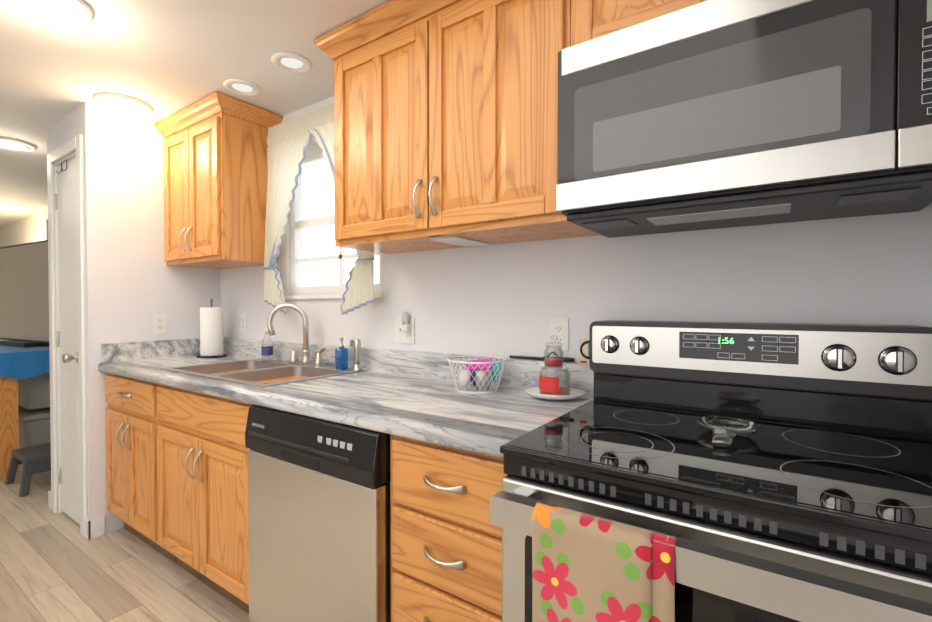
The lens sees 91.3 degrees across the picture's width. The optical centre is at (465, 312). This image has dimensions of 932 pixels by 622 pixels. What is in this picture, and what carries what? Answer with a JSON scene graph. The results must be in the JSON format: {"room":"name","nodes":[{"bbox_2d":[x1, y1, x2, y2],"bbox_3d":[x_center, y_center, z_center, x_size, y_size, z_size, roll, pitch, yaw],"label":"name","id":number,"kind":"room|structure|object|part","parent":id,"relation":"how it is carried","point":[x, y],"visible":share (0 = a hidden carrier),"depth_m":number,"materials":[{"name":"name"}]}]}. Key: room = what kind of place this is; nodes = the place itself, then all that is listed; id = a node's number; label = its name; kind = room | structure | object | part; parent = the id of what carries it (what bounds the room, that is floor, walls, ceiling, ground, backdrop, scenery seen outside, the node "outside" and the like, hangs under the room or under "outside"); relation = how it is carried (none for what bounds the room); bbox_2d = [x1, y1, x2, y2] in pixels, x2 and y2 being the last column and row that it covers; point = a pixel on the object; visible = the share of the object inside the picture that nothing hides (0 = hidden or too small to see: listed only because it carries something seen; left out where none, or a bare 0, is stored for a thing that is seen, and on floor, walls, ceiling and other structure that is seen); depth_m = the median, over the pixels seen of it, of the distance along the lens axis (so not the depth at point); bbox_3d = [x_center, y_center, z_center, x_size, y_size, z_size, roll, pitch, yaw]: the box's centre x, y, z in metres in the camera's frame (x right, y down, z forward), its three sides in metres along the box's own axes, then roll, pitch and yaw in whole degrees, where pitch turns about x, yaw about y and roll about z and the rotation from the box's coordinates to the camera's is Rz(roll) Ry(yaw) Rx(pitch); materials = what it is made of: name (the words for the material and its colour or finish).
{"room":"kitchen","nodes":[
{"label":"kitchen","id":0,"kind":"room"},
{"bbox_2d":[47,126,51,153],"bbox_3d":[-2.269,0.037,2.983,0.100,2.265,0.680,1,1,34],"label":"wall","id":1,"kind":"structure","parent":0,"point":[49,140],"depth_m":2.69,"materials":[{"name":"white paint"}]},
{"bbox_2d":[48,491,50,508],"bbox_3d":[-2.486,1.124,2.728,0.072,0.100,0.012,1,1,34],"label":"baseboard","id":2,"kind":"structure","parent":1,"relation":"attached to","point":[49,499],"depth_m":2.73,"materials":[{"name":"white"}]},
{"bbox_2d":[52,107,78,472],"bbox_3d":[-2.202,0.043,2.586,0.460,2.265,0.100,1,1,34],"label":"wall","id":3,"kind":"structure","parent":0,"point":[65,129],"depth_m":2.53,"materials":[{"name":"white paint"}]},
{"bbox_2d":[55,194,60,482],"bbox_3d":[-2.387,0.154,2.661,0.020,1.692,0.013,1,1,34],"label":"closet door hinge","id":4,"kind":"object","parent":3,"relation":"attached to","point":[57,332],"visible":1,"depth_m":2.65,"materials":[{"name":"silver metal"}]},
{"bbox_2d":[47,134,87,536],"bbox_3d":[-2.194,0.123,2.572,0.560,2.105,0.116,1,1,34],"label":"door frame","id":5,"kind":"structure","parent":3,"relation":"attached to","point":[67,148],"depth_m":2.62,"materials":[{"name":"white wood"}]},
{"bbox_2d":[57,157,79,524],"bbox_3d":[-2.201,0.157,2.562,0.400,2.013,0.036,1,1,34],"label":"closet door","id":6,"kind":"structure","parent":3,"relation":"in","point":[68,330],"depth_m":2.57,"materials":[{"name":"white wood"}]},
{"bbox_2d":[62,351,77,362],"bbox_3d":[-2.125,0.242,2.448,0.066,0.066,0.069,1,1,34],"label":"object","id":7,"kind":"structure","parent":6,"relation":"attached to","point":[67,358],"depth_m":2.43,"materials":[{"name":"silver metal"}]},
{"bbox_2d":[0,464,252,621],"bbox_3d":[-3.717,1.231,2.162,9.400,0.100,3.900,1,1,34],"label":"floor","id":8,"kind":"structure","parent":0,"point":[57,567],"depth_m":2.04,"materials":[{"name":"wood"}]},
{"bbox_2d":[0,345,49,479],"bbox_3d":[-3.720,0.715,3.794,1.576,0.889,0.755,1,1,34],"label":"table","id":9,"kind":"object","parent":8,"relation":"on","point":[16,363],"visible":0.27,"depth_m":3.23,"materials":[{"name":"brown wood"}]},
{"bbox_3d":[-3.270,0.740,3.213,0.060,0.855,0.150,1,1,34],"label":"leg","id":10,"kind":"part","parent":9,"relation":"part of","materials":[{"name":"brown wood"}]},
{"bbox_2d":[0,240,48,347],"bbox_3d":[-3.612,-0.148,3.745,1.397,0.835,0.251,1,1,34],"label":"tv","id":11,"kind":"object","parent":9,"relation":"on","point":[24,300],"visible":0.6,"depth_m":3.71,"materials":[{"name":"black plastic"}]},
{"bbox_2d":[5,443,50,496],"bbox_3d":[-2.903,1.053,3.117,0.398,0.230,0.298,1,1,34],"label":"step stool","id":12,"kind":"object","parent":8,"relation":"on","point":[32,458],"visible":0.6,"depth_m":3.01,"materials":[{"name":"grey plastic"}]},
{"bbox_2d":[18,372,49,414],"bbox_3d":[-3.369,0.530,3.685,0.600,0.399,0.460,1,1,34],"label":"storage bin","id":13,"kind":"object","parent":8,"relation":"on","point":[34,408],"depth_m":3.45,"materials":[{"name":"grey plastic"}]},
{"bbox_2d":[19,411,50,461],"bbox_3d":[-3.369,0.960,3.690,0.600,0.399,0.460,1,1,34],"label":"storage bin","id":14,"kind":"object","parent":8,"relation":"on","point":[34,428],"depth_m":3.42,"materials":[{"name":"grey plastic"}]},
{"bbox_2d":[105,375,161,553],"bbox_3d":[-1.465,0.741,2.476,0.688,0.872,0.615,1,1,34],"label":"base cabinet","id":15,"kind":"object","parent":8,"relation":"on","point":[131,414],"depth_m":2.21,"materials":[{"name":"brown wood"}]},
{"bbox_2d":[158,388,233,602],"bbox_3d":[-0.937,0.746,2.114,0.873,0.872,0.615,1,1,34],"label":"base cabinet","id":16,"kind":"object","parent":8,"relation":"on","point":[196,433],"depth_m":1.85,"materials":[{"name":"brown wood"}]},
{"bbox_2d":[234,396,397,621],"bbox_3d":[-0.319,0.752,1.673,0.730,0.872,0.644,1,1,34],"label":"base cabinet","id":17,"kind":"object","parent":8,"relation":"on","point":[306,480],"depth_m":1.38,"materials":[{"name":"brown wood"}]},
{"bbox_2d":[245,405,390,621],"bbox_3d":[-0.324,0.754,1.670,0.630,0.868,0.654,1,1,34],"label":"dishwasher","id":18,"kind":"object","parent":17,"relation":"in","point":[319,487],"depth_m":1.37,"materials":[{"name":"silver"}]},
{"bbox_2d":[98,352,593,463],"bbox_3d":[-0.737,0.292,1.959,2.468,0.046,0.637,1,1,34],"label":"countertop","id":19,"kind":"structure","parent":17,"relation":"on","point":[430,410],"depth_m":1.43,"materials":[{"name":"grey stone"}]},
{"bbox_2d":[196,299,226,357],"bbox_3d":[-1.497,0.088,2.678,0.161,0.342,0.164,1,1,34],"label":"paper towel","id":20,"kind":"object","parent":19,"relation":"on","point":[211,330],"visible":1,"depth_m":2.63,"materials":[{"name":"white paper"}]},
{"bbox_2d":[261,326,272,360],"bbox_3d":[-1.068,0.164,2.447,0.059,0.186,0.059,1,1,34],"label":"dish soap","id":21,"kind":"object","parent":19,"relation":"on","point":[267,350],"visible":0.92,"depth_m":2.43,"materials":[{"name":"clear plastic"}]},
{"bbox_2d":[166,356,369,387],"bbox_3d":[-0.947,0.352,2.122,0.850,0.179,0.517,1,1,34],"label":"sink","id":22,"kind":"object","parent":19,"relation":"in","point":[264,373],"depth_m":2.18,"materials":[{"name":"silver metal"}]},
{"bbox_2d":[266,303,329,367],"bbox_3d":[-0.827,0.106,2.240,0.345,0.311,0.153,1,1,34],"label":"faucet","id":23,"kind":"object","parent":19,"relation":"on","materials":[{"name":"silver metal"}]},
{"bbox_2d":[335,337,347,369],"bbox_3d":[-0.580,0.188,2.118,0.066,0.148,0.062,1,1,34],"label":"soap dispenser","id":24,"kind":"object","parent":19,"relation":"on","point":[341,357],"visible":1,"depth_m":2.10,"materials":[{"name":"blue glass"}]},
{"bbox_2d":[350,340,365,371],"bbox_3d":[-0.502,0.192,2.083,0.057,0.142,0.044,1,1,34],"label":"sprayer","id":25,"kind":"object","parent":19,"relation":"on","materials":[{"name":"silver metal"}]},
{"bbox_2d":[447,356,506,393],"bbox_3d":[0.038,0.217,1.603,0.210,0.112,0.210,1,1,34],"label":"wire basket","id":26,"kind":"object","parent":19,"relation":"on","point":[480,374],"visible":0.98,"depth_m":1.57,"materials":[{"name":"white metal"}]},
{"bbox_3d":[-0.008,0.230,1.593,0.018,0.060,0.060,19,-8,-24],"label":"lid","id":27,"kind":"part","parent":26,"relation":"part of","materials":[{"name":"white plastic"}]},
{"bbox_2d":[475,370,490,390],"bbox_3d":[0.060,0.235,1.583,0.056,0.065,0.056,1,1,34],"label":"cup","id":28,"kind":"object","parent":26,"relation":"on","point":[487,387],"depth_m":1.56,"materials":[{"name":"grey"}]},
{"bbox_2d":[509,352,574,361],"bbox_3d":[0.269,0.155,1.637,0.250,0.036,0.019,1,1,34],"label":"lighter","id":29,"kind":"object","parent":19,"relation":"on","point":[567,359],"visible":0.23,"depth_m":1.64,"materials":[{"name":"black plastic"}]},
{"bbox_2d":[525,335,585,399],"bbox_3d":[0.286,0.173,1.463,0.189,0.204,0.160,1,1,34],"label":"dish","id":30,"kind":"object","parent":19,"relation":"on","point":[549,388],"visible":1,"depth_m":1.44,"materials":[{"name":"white ceramic"}]},
{"bbox_3d":[0.283,0.089,1.464,0.058,0.036,0.058,1,1,34],"label":"lid","id":31,"kind":"part","parent":30,"relation":"part of","materials":[{"name":"clear glass"}]},
{"bbox_2d":[539,366,570,394],"bbox_3d":[0.286,0.222,1.464,0.100,0.092,0.100,1,1,34],"label":"jar","id":32,"kind":"object","parent":30,"relation":"on","point":[547,385],"depth_m":1.43,"materials":[{"name":"clear glass"}]},
{"bbox_2d":[544,346,563,368],"bbox_3d":[0.283,0.142,1.465,0.062,0.068,0.062,1,1,34],"label":"jar","id":33,"kind":"object","parent":32,"relation":"on","point":[551,362],"depth_m":1.45,"materials":[{"name":"clear glass"}]},
{"bbox_3d":[0.286,0.263,1.464,0.194,0.024,0.155,0,1,14],"label":"plate","id":34,"kind":"part","parent":30,"relation":"part of","materials":[{"name":"white ceramic"}]},
{"bbox_2d":[579,338,588,364],"bbox_3d":[0.414,0.130,1.525,0.072,0.088,0.040,1,1,34],"label":"timer","id":35,"kind":"object","parent":19,"relation":"on","point":[583,350],"visible":0.58,"depth_m":1.53,"materials":[{"name":"beige plastic"}]},
{"bbox_2d":[398,440,507,621],"bbox_3d":[0.119,0.756,1.390,0.403,0.872,0.615,1,1,34],"label":"base cabinet","id":36,"kind":"object","parent":8,"relation":"on","point":[450,548],"depth_m":1.13,"materials":[{"name":"brown wood"}]},
{"bbox_2d":[490,320,931,621],"bbox_3d":[0.547,0.614,0.971,0.768,1.166,0.802,1,1,34],"label":"range","id":37,"kind":"object","parent":8,"relation":"on","point":[679,471],"visible":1,"depth_m":0.83,"materials":[{"name":"black metal"}]},
{"bbox_2d":[532,503,676,621],"bbox_3d":[0.213,0.696,0.744,0.237,0.709,0.047,1,1,34],"label":"towel","id":38,"kind":"object","parent":37,"relation":"hanging from","point":[586,567],"depth_m":0.73,"materials":[{"name":"beige fabric"}]},
{"bbox_3d":[0.421,0.094,1.345,0.054,0.054,0.034,1,1,34],"label":"knob","id":39,"kind":"part","parent":37,"relation":"part of","materials":[{"name":"silver metal"}]},
{"bbox_3d":[0.491,0.095,1.297,0.054,0.054,0.034,1,1,34],"label":"knob","id":40,"kind":"part","parent":37,"relation":"part of","materials":[{"name":"silver metal"}]},
{"bbox_3d":[0.382,0.639,0.731,0.640,0.403,0.004,1,1,34],"label":"door glass","id":41,"kind":"part","parent":37,"relation":"part of","materials":[{"name":"black glass"}]},
{"bbox_3d":[0.360,0.375,0.695,0.710,0.054,0.079,1,1,34],"label":"door handle","id":42,"kind":"part","parent":37,"relation":"part of","materials":[{"name":"silver metal"}]},
{"bbox_3d":[0.543,0.284,0.961,0.766,0.016,0.560,1,1,34],"label":"frame","id":43,"kind":"part","parent":37,"relation":"part of","materials":[{"name":"black"}]},
{"bbox_3d":[0.396,0.629,0.750,0.752,0.573,0.048,1,1,34],"label":"door","id":44,"kind":"part","parent":37,"relation":"part of","materials":[{"name":"silver metal"}]},
{"bbox_3d":[0.544,0.276,0.962,0.736,0.001,0.538,1,1,34],"label":"glass","id":45,"kind":"part","parent":37,"relation":"part of","materials":[{"name":"black glass"}]},
{"bbox_3d":[0.696,0.099,1.181,0.748,0.112,0.005,1,1,34],"label":"panel","id":46,"kind":"part","parent":37,"relation":"part of","materials":[{"name":"silver metal"}]},
{"bbox_3d":[0.858,0.104,1.046,0.064,0.064,0.034,1,1,34],"label":"knob","id":47,"kind":"part","parent":37,"relation":"part of","materials":[{"name":"silver metal"}]},
{"bbox_3d":[0.940,0.105,0.989,0.064,0.064,0.034,1,1,34],"label":"knob","id":48,"kind":"part","parent":37,"relation":"part of","materials":[{"name":"silver metal"}]},
{"bbox_2d":[79,102,219,533],"bbox_3d":[-1.807,0.042,2.667,0.100,2.265,0.680,1,1,34],"label":"wall","id":49,"kind":"structure","parent":0,"point":[134,282],"depth_m":2.48,"materials":[{"name":"white paint"}]},
{"bbox_2d":[86,516,104,539],"bbox_3d":[-1.952,1.128,2.398,0.042,0.100,0.072,1,1,34],"label":"baseboard","id":50,"kind":"structure","parent":49,"relation":"attached to","point":[97,527],"depth_m":2.38,"materials":[{"name":"white wood"}]},
{"bbox_2d":[101,338,199,363],"bbox_3d":[-1.747,0.210,2.641,0.028,0.100,0.597,1,1,34],"label":"backsplash","id":51,"kind":"structure","parent":49,"relation":"attached to","point":[142,350],"depth_m":2.56,"materials":[{"name":"grey stone"}]},
{"bbox_2d":[153,314,166,333],"bbox_3d":[-1.768,0.063,2.628,0.007,0.115,0.070,1,1,34],"label":"outlet","id":52,"kind":"object","parent":49,"relation":"attached to","point":[159,323],"visible":1,"depth_m":2.63,"materials":[{"name":"white plastic"}]},
{"bbox_2d":[0,0,388,227],"bbox_3d":[-3.717,-1.133,2.130,9.400,0.100,3.900,1,1,34],"label":"ceiling","id":53,"kind":"structure","parent":0,"point":[164,58],"depth_m":1.95,"materials":[{"name":"white paint"}]},
{"bbox_2d":[0,136,36,150],"bbox_3d":[-2.930,-1.079,2.925,0.250,0.029,0.250,1,1,34],"label":"recessed light","id":54,"kind":"object","parent":53,"relation":"in","point":[9,143],"visible":1,"depth_m":2.90,"materials":[{"name":"white"}]},
{"bbox_2d":[7,0,93,25],"bbox_3d":[-1.439,-1.060,1.562,0.250,0.029,0.250,1,1,34],"label":"recessed light","id":55,"kind":"object","parent":53,"relation":"in","point":[73,12],"visible":1,"depth_m":1.58,"materials":[{"name":"white"}]},
{"bbox_2d":[93,92,152,115],"bbox_3d":[-1.775,-1.071,2.363,0.250,0.029,0.250,1,1,34],"label":"recessed light","id":56,"kind":"object","parent":53,"relation":"in","point":[123,104],"visible":1,"depth_m":2.32,"materials":[{"name":"white"}]},
{"bbox_2d":[223,78,260,95],"bbox_3d":[-1.073,-1.077,2.184,0.164,0.012,0.164,1,1,34],"label":"recessed light","id":57,"kind":"object","parent":53,"relation":"in","point":[242,87],"visible":0.98,"depth_m":2.17,"materials":[{"name":"white plastic"}]},
{"bbox_2d":[271,52,311,73],"bbox_3d":[-0.751,-1.074,1.964,0.164,0.012,0.164,1,1,34],"label":"recessed light","id":58,"kind":"object","parent":53,"relation":"in","point":[291,62],"visible":1,"depth_m":1.95,"materials":[{"name":"white plastic"}]},
{"bbox_2d":[0,96,931,362],"bbox_3d":[-2.642,0.028,3.713,9.400,2.265,0.100,1,1,34],"label":"wall","id":59,"kind":"structure","parent":0,"point":[506,300],"depth_m":1.52,"materials":[{"name":"white paint"}]},
{"bbox_2d":[43,218,47,239],"bbox_3d":[-3.990,-0.400,4.526,1.350,1.198,0.039,1,1,34],"label":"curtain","id":60,"kind":"object","parent":59,"relation":"hanging from","point":[46,219],"visible":0.08,"depth_m":4.80,"materials":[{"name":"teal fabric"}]},
{"bbox_3d":[-4.279,-0.394,4.724,0.450,1.180,0.039,1,1,34],"label":"panel","id":61,"kind":"part","parent":60,"relation":"part of","materials":[{"name":"white fabric"}]},
{"bbox_2d":[158,92,281,268],"bbox_3d":[-1.408,-0.680,2.593,0.628,0.810,0.326,1,1,34],"label":"upper cabinet","id":62,"kind":"object","parent":59,"relation":"attached to","point":[216,166],"depth_m":2.41,"materials":[{"name":"brown wood"}]},
{"bbox_2d":[240,313,246,331],"bbox_3d":[-1.353,0.061,2.763,0.070,0.115,0.007,1,1,34],"label":"electrical outlet","id":63,"kind":"object","parent":59,"relation":"attached to","point":[243,322],"visible":1,"depth_m":2.76,"materials":[{"name":"white plastic"}]},
{"bbox_2d":[263,102,374,314],"bbox_3d":[-0.751,-0.498,2.238,0.852,1.017,0.087,1,1,34],"label":"curtain","id":64,"kind":"object","parent":59,"relation":"hanging from","point":[289,142],"visible":0.73,"depth_m":2.35,"materials":[{"name":"white fabric"}]},
{"bbox_3d":[-0.912,-0.444,2.357,0.451,0.905,0.053,1,1,34],"label":"panel","id":65,"kind":"part","parent":64,"relation":"part of","materials":[{"name":"white fabric"}]},
{"bbox_3d":[-0.592,-0.441,2.115,0.451,0.905,0.053,1,1,34],"label":"panel","id":66,"kind":"part","parent":64,"relation":"part of","materials":[{"name":"white fabric"}]},
{"bbox_2d":[284,294,383,298],"bbox_3d":[-0.688,-0.081,2.317,0.760,0.020,0.048,1,1,34],"label":"window sill","id":67,"kind":"structure","parent":59,"relation":"attached to","point":[324,296],"depth_m":2.33,"materials":[{"name":"white"}]},
{"bbox_2d":[291,151,380,295],"bbox_3d":[-0.666,-0.466,2.344,0.720,0.750,0.040,1,1,34],"label":"kitchen window","id":68,"kind":"structure","parent":59,"relation":"in","point":[297,226],"depth_m":2.44,"materials":[{"name":"white"}]},
{"bbox_2d":[395,312,414,343],"bbox_3d":[-0.282,0.066,2.010,0.116,0.140,0.037,1,1,34],"label":"outlet","id":69,"kind":"object","parent":59,"relation":"attached to","point":[405,328],"visible":1,"depth_m":2.00,"materials":[{"name":"white plastic"}]},
{"bbox_2d":[223,337,593,395],"bbox_3d":[-0.564,0.216,2.209,2.468,0.100,0.028,1,1,34],"label":"backsplash","id":70,"kind":"structure","parent":59,"relation":"attached to","point":[520,373],"depth_m":1.90,"materials":[{"name":"grey stone"}]},
{"bbox_2d":[326,0,600,253],"bbox_3d":[-0.036,-0.667,1.652,0.979,0.810,0.326,1,1,34],"label":"upper cabinet","id":71,"kind":"object","parent":59,"relation":"attached to","point":[445,111],"depth_m":1.49,"materials":[{"name":"brown wood"}]},
{"bbox_2d":[550,318,568,350],"bbox_3d":[0.329,0.077,1.609,0.070,0.115,0.007,1,1,34],"label":"electrical outlet","id":72,"kind":"object","parent":59,"relation":"attached to","point":[559,328],"visible":0.81,"depth_m":1.60,"materials":[{"name":"white plastic"}]},
{"bbox_2d":[570,0,705,45],"bbox_3d":[0.684,-0.871,1.156,0.763,0.388,0.326,1,1,34],"label":"upper cabinet","id":73,"kind":"object","parent":59,"relation":"attached to","point":[589,19],"depth_m":1.18,"materials":[{"name":"brown wood"}]},
{"bbox_2d":[556,0,931,237],"bbox_3d":[0.661,-0.455,1.124,0.762,0.434,0.409,1,1,34],"label":"over-the-range microwave","id":74,"kind":"object","parent":73,"relation":"attached to","point":[710,114],"visible":1,"depth_m":0.95,"materials":[{"name":"grey metal"}]},
{"bbox_3d":[0.821,-0.462,0.786,0.115,0.408,0.026,1,1,34],"label":"panel","id":75,"kind":"part","parent":74,"relation":"part of","materials":[{"name":"black"}]},
{"label":"outside","id":76,"kind":"structure","parent":0,"visible":0},
{"bbox_2d":[302,161,378,285],"bbox_3d":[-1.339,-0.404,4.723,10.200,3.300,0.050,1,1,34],"label":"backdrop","id":77,"kind":"structure","parent":76,"point":[319,212],"depth_m":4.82,"materials":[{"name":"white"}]}
]}

